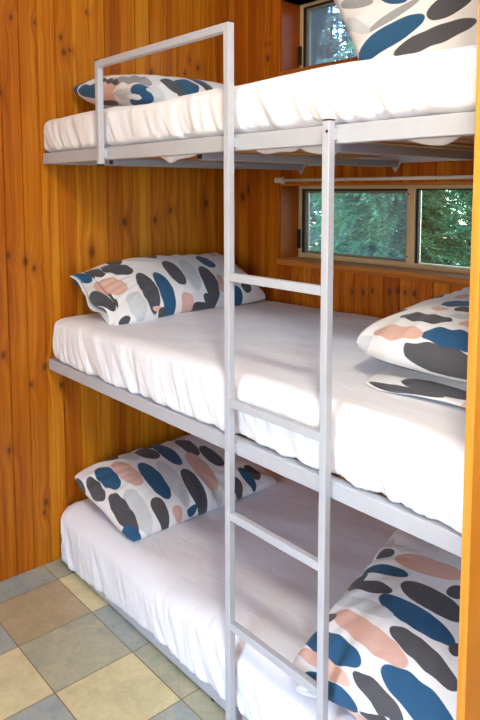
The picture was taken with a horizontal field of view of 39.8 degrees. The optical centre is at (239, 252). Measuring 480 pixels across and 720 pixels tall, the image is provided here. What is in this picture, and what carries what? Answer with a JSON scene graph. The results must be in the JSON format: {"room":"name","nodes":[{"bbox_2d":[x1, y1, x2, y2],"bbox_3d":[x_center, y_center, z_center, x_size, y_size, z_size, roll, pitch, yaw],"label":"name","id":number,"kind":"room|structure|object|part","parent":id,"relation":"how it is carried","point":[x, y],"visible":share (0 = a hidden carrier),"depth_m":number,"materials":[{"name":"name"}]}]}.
{"room":"dormitory","nodes":[
{"label":"dormitory","id":0,"kind":"room"},
{"bbox_2d":[0,558,225,719],"bbox_3d":[-0.104,1.441,1.015,3.175,0.061,3.400,-5,7,-41],"label":"floor","id":1,"kind":"structure","parent":0,"point":[66,653],"depth_m":2.11,"materials":[{"name":"tile"}]},
{"bbox_2d":[43,20,474,719],"bbox_3d":[0.208,0.337,2.204,1.000,1.916,1.843,-5,7,-41],"label":"bunk bed","id":2,"kind":"object","parent":1,"relation":"on","point":[380,143],"visible":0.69,"depth_m":1.66,"materials":[{"name":"grey paint"}]},
{"bbox_3d":[0.236,1.260,2.300,0.947,0.038,1.823,-5,7,-41],"label":"bed frame","id":3,"kind":"part","parent":2,"relation":"part of","materials":[{"name":"grey paint"}]},
{"bbox_3d":[-0.244,-0.430,1.913,0.030,0.329,0.649,-5,7,-41],"label":"guard rail","id":4,"kind":"part","parent":2,"relation":"part of","materials":[{"name":"white metal"}]},
{"bbox_2d":[61,467,396,719],"bbox_3d":[0.217,1.151,2.290,0.978,0.246,1.860,-5,7,-41],"label":"mattress","id":5,"kind":"object","parent":2,"relation":"on","point":[170,581],"visible":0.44,"depth_m":2.19,"materials":[{"name":"white fabric"}]},
{"bbox_2d":[75,434,276,540],"bbox_3d":[-0.254,0.916,2.731,0.730,0.165,0.447,-5,7,-41],"label":"pillow","id":6,"kind":"object","parent":5,"relation":"on","point":[144,492],"visible":0.86,"depth_m":2.60,"materials":[{"name":"fabric"}]},
{"bbox_2d":[293,528,460,719],"bbox_3d":[0.563,0.948,1.780,0.532,0.255,0.812,4,7,39],"label":"pillow","id":7,"kind":"object","parent":5,"relation":"on","point":[394,631],"visible":0.66,"depth_m":1.61,"materials":[{"name":"fabric"}]},
{"bbox_3d":[0.220,0.473,2.227,0.969,0.041,1.843,-5,7,-41],"label":"bed frame","id":8,"kind":"part","parent":2,"relation":"part of","materials":[{"name":"grey paint"}]},
{"bbox_2d":[52,299,465,533],"bbox_3d":[0.216,0.363,2.216,0.978,0.179,1.860,-5,7,-41],"label":"mattress","id":9,"kind":"object","parent":2,"relation":"on","point":[409,449],"visible":0.65,"depth_m":1.78,"materials":[{"name":"white fabric"}]},
{"bbox_2d":[70,252,265,324],"bbox_3d":[-0.274,0.132,2.750,0.808,0.228,0.328,-5,7,-41],"label":"pillow","id":10,"kind":"object","parent":9,"relation":"on","point":[130,290],"visible":0.93,"depth_m":2.60,"materials":[{"name":"fabric"}]},
{"bbox_2d":[364,365,466,407],"bbox_3d":[0.709,0.299,1.748,0.745,0.048,0.429,-5,7,-43],"label":"pillow","id":11,"kind":"object","parent":9,"relation":"on","point":[394,379],"visible":0.43,"depth_m":1.58,"materials":[{"name":"fabric"}]},
{"bbox_2d":[356,287,469,382],"bbox_3d":[0.724,0.192,1.758,0.755,0.195,0.500,-5,7,-41],"label":"pillow","id":12,"kind":"object","parent":11,"relation":"on","point":[430,336],"visible":0.83,"depth_m":1.59,"materials":[{"name":"fabric"}]},
{"bbox_3d":[0.219,-0.323,2.152,0.969,0.041,1.843,-5,7,-41],"label":"bed frame","id":13,"kind":"part","parent":2,"relation":"part of","materials":[{"name":"grey paint"}]},
{"bbox_2d":[43,44,477,162],"bbox_3d":[0.216,-0.384,2.147,0.978,0.201,1.860,-5,7,-41],"label":"mattress","id":14,"kind":"object","parent":2,"relation":"on","point":[437,82],"visible":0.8,"depth_m":1.51,"materials":[{"name":"white fabric"}]},
{"bbox_2d":[73,74,222,107],"bbox_3d":[-0.224,-0.603,2.614,0.741,0.178,0.473,-5,7,-41],"label":"pillow","id":15,"kind":"object","parent":14,"relation":"on","point":[134,89],"visible":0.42,"depth_m":2.33,"materials":[{"name":"fabric"}]},
{"bbox_2d":[334,0,478,60],"bbox_3d":[0.631,-0.667,1.774,0.880,0.485,0.258,2,6,22],"label":"pillow","id":16,"kind":"object","parent":14,"relation":"on","point":[376,29],"visible":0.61,"depth_m":1.75,"materials":[{"name":"fabric"}]},
{"bbox_3d":[0.573,-0.311,2.438,0.004,0.035,0.048,-5,7,-41],"label":"gusset plate","id":17,"kind":"part","parent":2,"relation":"part of","materials":[{"name":"grey paint"}]},
{"bbox_2d":[0,0,234,581],"bbox_3d":[-1.242,-0.003,2.189,3.175,2.600,0.060,-5,7,-41],"label":"wall","id":18,"kind":"structure","parent":0,"point":[58,222],"depth_m":2.63,"materials":[{"name":"brown wood"}]},
{"bbox_2d":[234,0,473,492],"bbox_3d":[1.144,0.015,1.976,0.140,2.600,3.400,-5,7,-41],"label":"wall","id":19,"kind":"structure","parent":0,"point":[257,23],"depth_m":2.95,"materials":[{"name":"brown wood"}]},
{"bbox_2d":[280,184,298,257],"bbox_3d":[0.616,-0.101,2.561,0.125,0.331,1.188,-5,7,-41],"label":"trim","id":20,"kind":"structure","parent":19,"relation":"attached to","point":[289,195],"depth_m":3.00,"materials":[{"name":"brown wood"}]},
{"bbox_2d":[280,0,299,71],"bbox_3d":[0.615,-0.907,2.485,0.125,0.311,1.188,-5,7,-41],"label":"trim","id":21,"kind":"structure","parent":19,"relation":"attached to","point":[290,12],"depth_m":2.92,"materials":[{"name":"brown wood"}]},
{"bbox_2d":[283,0,316,4],"bbox_3d":[0.615,-1.058,2.471,0.125,0.008,1.175,-5,7,-41],"label":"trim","id":22,"kind":"structure","parent":19,"relation":"attached to","point":[292,1],"depth_m":2.89,"materials":[{"name":"brown wood"}]},
{"bbox_2d":[298,0,335,67],"bbox_3d":[0.664,-0.907,2.527,0.056,0.304,1.175,-5,7,-41],"label":"window","id":23,"kind":"structure","parent":19,"relation":"in","point":[315,16],"depth_m":2.92,"materials":[{"name":"beige metal"}]},
{"bbox_3d":[0.483,-0.926,2.735,0.003,0.240,0.532,-5,7,-41],"label":"pane","id":24,"kind":"part","parent":23,"relation":"part of","materials":[{"name":"clear glass"}]},
{"bbox_2d":[278,57,358,75],"bbox_3d":[0.615,-0.739,2.498,0.148,0.026,1.203,-5,7,-41],"label":"trim","id":25,"kind":"structure","parent":19,"relation":"attached to","point":[291,71],"depth_m":2.73,"materials":[{"name":"brown wood"}]},
{"bbox_2d":[277,256,469,286],"bbox_3d":[0.616,0.077,2.574,0.148,0.026,1.203,-5,7,-41],"label":"trim","id":26,"kind":"structure","parent":19,"relation":"attached to","point":[461,279],"depth_m":2.55,"materials":[{"name":"brown wood"}]},
{"bbox_2d":[274,175,472,183],"bbox_3d":[0.565,-0.275,2.471,0.048,0.032,1.224,-5,7,-41],"label":"curtain rod","id":27,"kind":"object","parent":19,"relation":"attached to","point":[282,180],"visible":1,"depth_m":2.49,"materials":[{"name":"white plastic"}]},
{"bbox_2d":[281,182,472,185],"bbox_3d":[0.616,-0.262,2.545,0.125,0.008,1.175,-5,7,-41],"label":"trim","id":28,"kind":"structure","parent":19,"relation":"attached to","point":[426,183],"depth_m":2.52,"materials":[{"name":"brown wood"}]},
{"bbox_2d":[297,185,472,273],"bbox_3d":[0.664,-0.102,2.603,0.056,0.324,1.175,-5,7,-41],"label":"window","id":29,"kind":"structure","parent":19,"relation":"in","point":[414,192],"depth_m":2.63,"materials":[{"name":"beige metal"}]},
{"bbox_3d":[0.482,-0.120,2.812,0.014,0.280,0.554,-5,7,-41],"label":"sliding sash","id":30,"kind":"part","parent":29,"relation":"part of","materials":[{"name":"glass"}]},
{"bbox_2d":[456,0,479,719],"bbox_3d":[0.794,0.065,1.441,1.095,2.600,0.016,-5,7,-41],"label":"door frame","id":31,"kind":"structure","parent":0,"point":[468,681],"depth_m":1.11,"materials":[{"name":"brown wood"}]},
{"label":"outside","id":32,"kind":"structure","parent":0,"visible":0},
{"bbox_3d":[4.356,1.391,7.183,10.425,0.120,18.000,-5,7,-41],"label":"ground","id":33,"kind":"structure","parent":32,"visible":0},
{"bbox_2d":[310,193,321,245],"bbox_3d":[0.055,-0.568,6.540,2.147,3.983,2.206,-3,6,-31],"label":"conifer tree","id":34,"kind":"object","parent":33,"relation":"on","point":[313,214],"visible":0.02,"depth_m":6.30,"materials":[{"name":"green plant"}]},
{"bbox_2d":[310,6,350,246],"bbox_3d":[1.132,-0.993,8.094,2.573,4.465,2.556,-2,6,-16],"label":"conifer tree","id":35,"kind":"object","parent":33,"relation":"on","point":[337,28],"visible":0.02,"depth_m":7.74,"materials":[{"name":"green plant"}]},
{"bbox_2d":[310,5,405,249],"bbox_3d":[0.788,-0.504,5.667,2.091,3.944,2.096,-1,5,-9],"label":"conifer tree","id":36,"kind":"object","parent":33,"relation":"on","point":[329,50],"visible":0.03,"depth_m":5.26,"materials":[{"name":"green plant"}]},
{"bbox_2d":[309,41,472,266],"bbox_3d":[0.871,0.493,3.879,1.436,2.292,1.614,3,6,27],"label":"trees","id":37,"kind":"object","parent":33,"relation":"on","point":[349,214],"visible":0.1,"depth_m":3.59,"materials":[{"name":"green plant"}]},
{"bbox_2d":[443,191,471,264],"bbox_3d":[2.305,-0.560,6.441,2.480,4.209,2.479,2,6,17],"label":"conifer tree","id":38,"kind":"object","parent":33,"relation":"on","point":[469,225],"visible":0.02,"depth_m":6.51,"materials":[{"name":"green plant"}]}
]}

